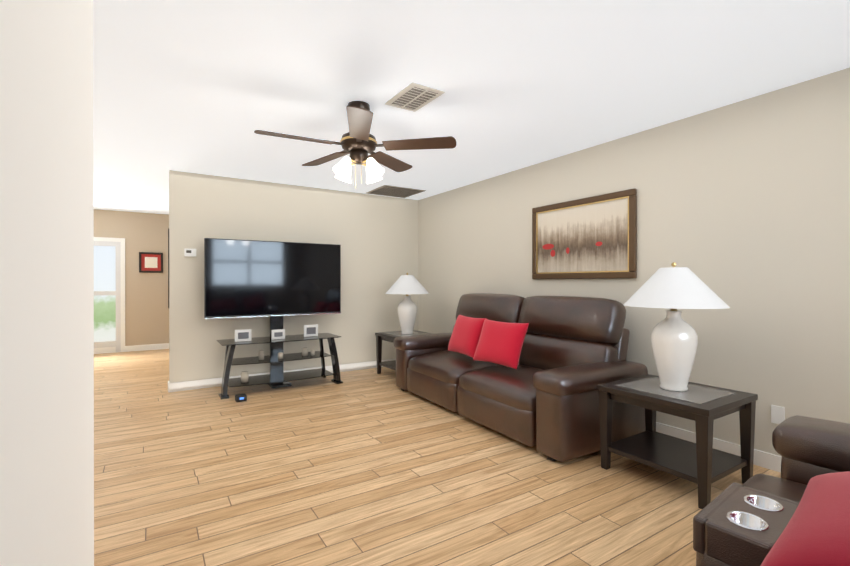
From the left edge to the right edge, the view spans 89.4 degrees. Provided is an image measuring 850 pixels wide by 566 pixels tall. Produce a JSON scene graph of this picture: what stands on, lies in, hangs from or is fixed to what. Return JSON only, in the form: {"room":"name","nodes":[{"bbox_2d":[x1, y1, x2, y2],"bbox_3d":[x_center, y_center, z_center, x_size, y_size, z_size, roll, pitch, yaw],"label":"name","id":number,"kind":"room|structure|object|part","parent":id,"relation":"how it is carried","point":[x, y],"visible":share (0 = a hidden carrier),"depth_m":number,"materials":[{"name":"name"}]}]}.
{"room":"living room","nodes":[
{"label":"living room","id":0,"kind":"room"},
{"bbox_2d":[0,0,93,565],"bbox_3d":[-0.822,-0.011,-0.474,1.645,2.440,2.700,0,0,-33],"label":"wall","id":1,"kind":"structure","parent":0,"point":[46,304],"depth_m":0.61,"materials":[{"name":"white paint"}]},
{"bbox_2d":[94,209,168,345],"bbox_3d":[-4.269,-0.026,8.150,5.200,2.440,0.150,0,0,-33],"label":"wall","id":2,"kind":"structure","parent":0,"point":[146,311],"depth_m":7.59,"materials":[{"name":"beige paint"}]},
{"bbox_2d":[94,237,124,352],"bbox_3d":[-5.597,0.211,7.202,0.940,1.970,0.020,0,0,-33],"label":"window","id":3,"kind":"structure","parent":2,"relation":"in","point":[109,292],"depth_m":7.34,"materials":[{"name":"white"}]},
{"bbox_3d":[-5.601,0.210,7.209,0.920,1.950,0.002,0,0,-33],"label":"pane","id":4,"kind":"part","parent":3,"relation":"part of","materials":[{"name":"clear glass"}]},
{"bbox_2d":[94,343,168,353],"bbox_3d":[-5.283,1.145,7.409,2.290,0.100,0.014,0,0,-33],"label":"baseboard","id":5,"kind":"structure","parent":2,"relation":"attached to","point":[132,348],"depth_m":7.53,"materials":[{"name":"white"}]},
{"bbox_2d":[139,252,162,272],"bbox_3d":[-4.878,-0.365,7.655,0.360,0.360,0.025,0,0,-33],"label":"framed picture","id":6,"kind":"object","parent":2,"relation":"attached to","point":[150,262],"visible":1,"depth_m":7.65,"materials":[{"name":"black"}]},
{"bbox_2d":[169,170,417,382],"bbox_3d":[-1.487,-0.022,5.636,3.210,2.440,0.120,0,0,-33],"label":"wall","id":7,"kind":"structure","parent":0,"point":[375,237],"depth_m":5.42,"materials":[{"name":"beige paint"}]},
{"bbox_2d":[168,229,168,307],"bbox_3d":[-2.832,-0.160,4.749,0.011,0.880,0.030,0,0,-33],"label":"hall door frame edge","id":8,"kind":"object","parent":7,"relation":"attached to","point":[168,268],"visible":0.86,"depth_m":4.74,"materials":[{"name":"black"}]},
{"bbox_2d":[184,248,195,256],"bbox_3d":[-2.631,-0.340,4.817,0.120,0.090,0.028,0,0,-33],"label":"thermostat","id":9,"kind":"object","parent":7,"relation":"attached to","point":[189,252],"visible":0.96,"depth_m":4.80,"materials":[{"name":"white plastic"}]},
{"bbox_2d":[168,359,395,392],"bbox_3d":[-1.462,1.148,5.574,3.210,0.100,0.014,0,0,-33],"label":"baseboard","id":10,"kind":"structure","parent":7,"relation":"attached to","point":[193,384],"depth_m":4.99,"materials":[{"name":"white wood"}]},
{"bbox_2d":[94,349,780,565],"bbox_3d":[-1.403,1.251,3.842,5.400,0.100,10.600,0,0,-33],"label":"floor","id":11,"kind":"structure","parent":0,"point":[368,467],"depth_m":2.54,"materials":[{"name":"brown wood"}]},
{"bbox_2d":[235,393,246,401],"bbox_3d":[-1.877,1.170,4.380,0.100,0.060,0.102,0,0,-33],"label":"digital clock","id":12,"kind":"object","parent":11,"relation":"on","point":[240,397],"visible":1,"depth_m":4.35,"materials":[{"name":"black plastic"}]},
{"bbox_2d":[217,316,342,398],"bbox_3d":[-1.663,0.487,4.974,1.330,1.426,0.530,0,0,-33],"label":"tv stand","id":13,"kind":"object","parent":11,"relation":"on","point":[276,377],"visible":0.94,"depth_m":5.00,"materials":[{"name":"black metal"}]},
{"bbox_2d":[235,329,251,341],"bbox_3d":[-2.006,0.575,4.731,0.170,0.130,0.070,0,0,-33],"label":"photo frame","id":14,"kind":"object","parent":13,"relation":"on","point":[242,335],"visible":1,"depth_m":4.70,"materials":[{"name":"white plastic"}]},
{"bbox_2d":[241,371,248,382],"bbox_3d":[-1.992,1.035,4.747,0.080,0.110,0.080,0,0,-33],"label":"candle jar","id":15,"kind":"object","parent":13,"relation":"on","point":[244,376],"visible":1,"depth_m":4.71,"materials":[{"name":"beige glass"}]},
{"bbox_2d":[259,350,263,359],"bbox_3d":[-1.851,0.815,4.860,0.060,0.100,0.060,0,0,-33],"label":"candle jar","id":16,"kind":"object","parent":13,"relation":"on","point":[261,354],"visible":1,"depth_m":4.84,"materials":[{"name":"beige"}]},
{"bbox_2d":[204,238,340,318],"bbox_3d":[-1.747,-0.050,5.105,1.560,0.882,0.048,0,0,-33],"label":"screen","id":17,"kind":"object","parent":13,"relation":"attached to","point":[249,278],"visible":1,"depth_m":5.03,"materials":[{"name":"black plastic"}]},
{"bbox_2d":[271,329,284,339],"bbox_3d":[-1.683,0.585,4.913,0.150,0.110,0.070,0,0,-33],"label":"photo frame","id":18,"kind":"object","parent":13,"relation":"on","point":[278,334],"visible":0.98,"depth_m":4.88,"materials":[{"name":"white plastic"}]},
{"bbox_2d":[278,352,282,358],"bbox_3d":[-1.655,0.830,4.925,0.060,0.070,0.060,0,0,-33],"label":"candle jar","id":19,"kind":"object","parent":13,"relation":"on","point":[280,355],"visible":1,"depth_m":4.90,"materials":[{"name":"beige glass"}]},
{"bbox_2d":[302,347,307,355],"bbox_3d":[-1.435,0.820,5.137,0.070,0.090,0.070,0,0,-33],"label":"candle jar","id":20,"kind":"object","parent":13,"relation":"on","point":[304,351],"visible":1,"depth_m":5.11,"materials":[{"name":"beige"}]},
{"bbox_2d":[304,324,317,336],"bbox_3d":[-1.376,0.570,5.157,0.170,0.140,0.070,0,0,-33],"label":"photo frame","id":21,"kind":"object","parent":13,"relation":"on","point":[310,330],"visible":1,"depth_m":5.12,"materials":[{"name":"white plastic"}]},
{"bbox_2d":[375,330,432,373],"bbox_3d":[-0.230,0.927,5.573,0.600,0.542,0.670,0,0,-33],"label":"end table","id":22,"kind":"object","parent":11,"relation":"on","point":[388,336],"visible":0.29,"depth_m":5.63,"materials":[{"name":"black wood"}]},
{"bbox_2d":[385,273,428,333],"bbox_3d":[-0.230,0.260,5.572,0.576,0.789,0.576,0,0,-33],"label":"table lamp","id":23,"kind":"object","parent":22,"relation":"on","point":[407,284],"visible":1,"depth_m":5.47,"materials":[{"name":"white ceramic"}]},
{"bbox_2d":[393,293,647,461],"bbox_3d":[0.684,0.658,4.082,1.025,1.085,2.465,0,0,-31],"label":"recliner sofa","id":24,"kind":"object","parent":11,"relation":"on","point":[543,398],"visible":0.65,"depth_m":3.43,"materials":[{"name":"brown leather"}]},
{"bbox_2d":[448,315,486,357],"bbox_3d":[0.414,0.520,4.271,0.130,0.400,0.530,22,-9,-24],"label":"sofa pillow","id":25,"kind":"object","parent":24,"relation":"on","point":[465,336],"visible":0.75,"depth_m":4.17,"materials":[{"name":"red fabric"}]},
{"bbox_2d":[473,319,528,369],"bbox_3d":[0.655,0.521,3.763,0.130,0.400,0.530,26,-15,-33],"label":"sofa pillow","id":26,"kind":"object","parent":24,"relation":"on","point":[500,343],"visible":0.98,"depth_m":3.67,"materials":[{"name":"red fabric"}]},
{"bbox_2d":[597,374,757,508],"bbox_3d":[1.552,0.932,2.683,0.600,0.542,0.670,0,0,-33],"label":"end table","id":27,"kind":"object","parent":11,"relation":"on","point":[703,463],"visible":0.94,"depth_m":2.56,"materials":[{"name":"black wood"}]},
{"bbox_2d":[624,262,729,391],"bbox_3d":[1.552,0.265,2.682,0.576,0.789,0.576,0,0,-33],"label":"table lamp","id":28,"kind":"object","parent":27,"relation":"on","point":[674,336],"visible":1,"depth_m":2.58,"materials":[{"name":"white ceramic"}]},
{"bbox_2d":[693,415,849,565],"bbox_3d":[1.083,0.683,0.883,2.085,1.046,1.077,0,0,-39],"label":"sofa","id":29,"kind":"object","parent":11,"relation":"on","point":[744,524],"visible":0.77,"depth_m":1.22,"materials":[{"name":"brown leather"}]},
{"bbox_2d":[760,471,849,565],"bbox_3d":[1.020,0.491,0.865,0.540,0.110,0.500,-8,-17,-38],"label":"pillow","id":30,"kind":"object","parent":29,"relation":"on","point":[816,531],"visible":1,"depth_m":0.91,"materials":[{"name":"red"}]},
{"bbox_2d":[93,0,849,213],"bbox_3d":[-1.403,-1.289,3.837,5.400,0.100,10.600,0,0,-33],"label":"ceiling","id":31,"kind":"structure","parent":0,"point":[208,87],"depth_m":2.56,"materials":[{"name":"white paint"}]},
{"bbox_2d":[254,101,455,188],"bbox_3d":[-0.500,-0.947,2.985,1.281,0.580,1.305,0,0,-33],"label":"ceiling fan","id":32,"kind":"object","parent":31,"relation":"hanging from","point":[358,142],"visible":1,"depth_m":2.92,"materials":[{"name":"brown wood"}]},
{"bbox_2d":[366,185,425,197],"bbox_3d":[-0.402,-1.234,5.839,0.620,0.016,0.580,0,0,-33],"label":"ceiling vent","id":33,"kind":"object","parent":31,"relation":"in","point":[393,191],"visible":1,"depth_m":5.78,"materials":[{"name":"beige metal"}]},
{"bbox_2d":[384,82,444,111],"bbox_3d":[-0.075,-1.229,2.870,0.250,0.017,0.380,0,0,-33],"label":"ceiling vent","id":34,"kind":"object","parent":31,"relation":"in","point":[413,97],"visible":1,"depth_m":2.84,"materials":[{"name":"white metal"}]},
{"bbox_2d":[418,67,849,455],"bbox_3d":[0.768,-0.021,5.223,0.150,2.440,10.600,0,0,-33],"label":"wall","id":35,"kind":"structure","parent":0,"point":[743,210],"depth_m":2.99,"materials":[{"name":"beige paint"}]},
{"bbox_2d":[532,188,636,278],"bbox_3d":[1.431,-0.409,4.008,0.035,0.740,1.130,0,0,-33],"label":"painting","id":36,"kind":"object","parent":35,"relation":"attached to","point":[593,237],"visible":0.98,"depth_m":3.92,"materials":[{"name":"brown paint"}]},
{"bbox_2d":[656,422,781,472],"bbox_3d":[1.667,1.151,3.663,0.014,0.100,6.600,0,0,-33],"label":"baseboard","id":37,"kind":"structure","parent":35,"relation":"attached to","point":[770,461],"depth_m":2.97,"materials":[{"name":"white"}]},
{"bbox_2d":[771,405,784,423],"bbox_3d":[2.254,0.843,2.745,0.008,0.115,0.070,0,0,-33],"label":"outlet","id":38,"kind":"object","parent":35,"relation":"attached to","point":[777,414],"visible":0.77,"depth_m":2.74,"materials":[{"name":"white plastic"}]}
]}

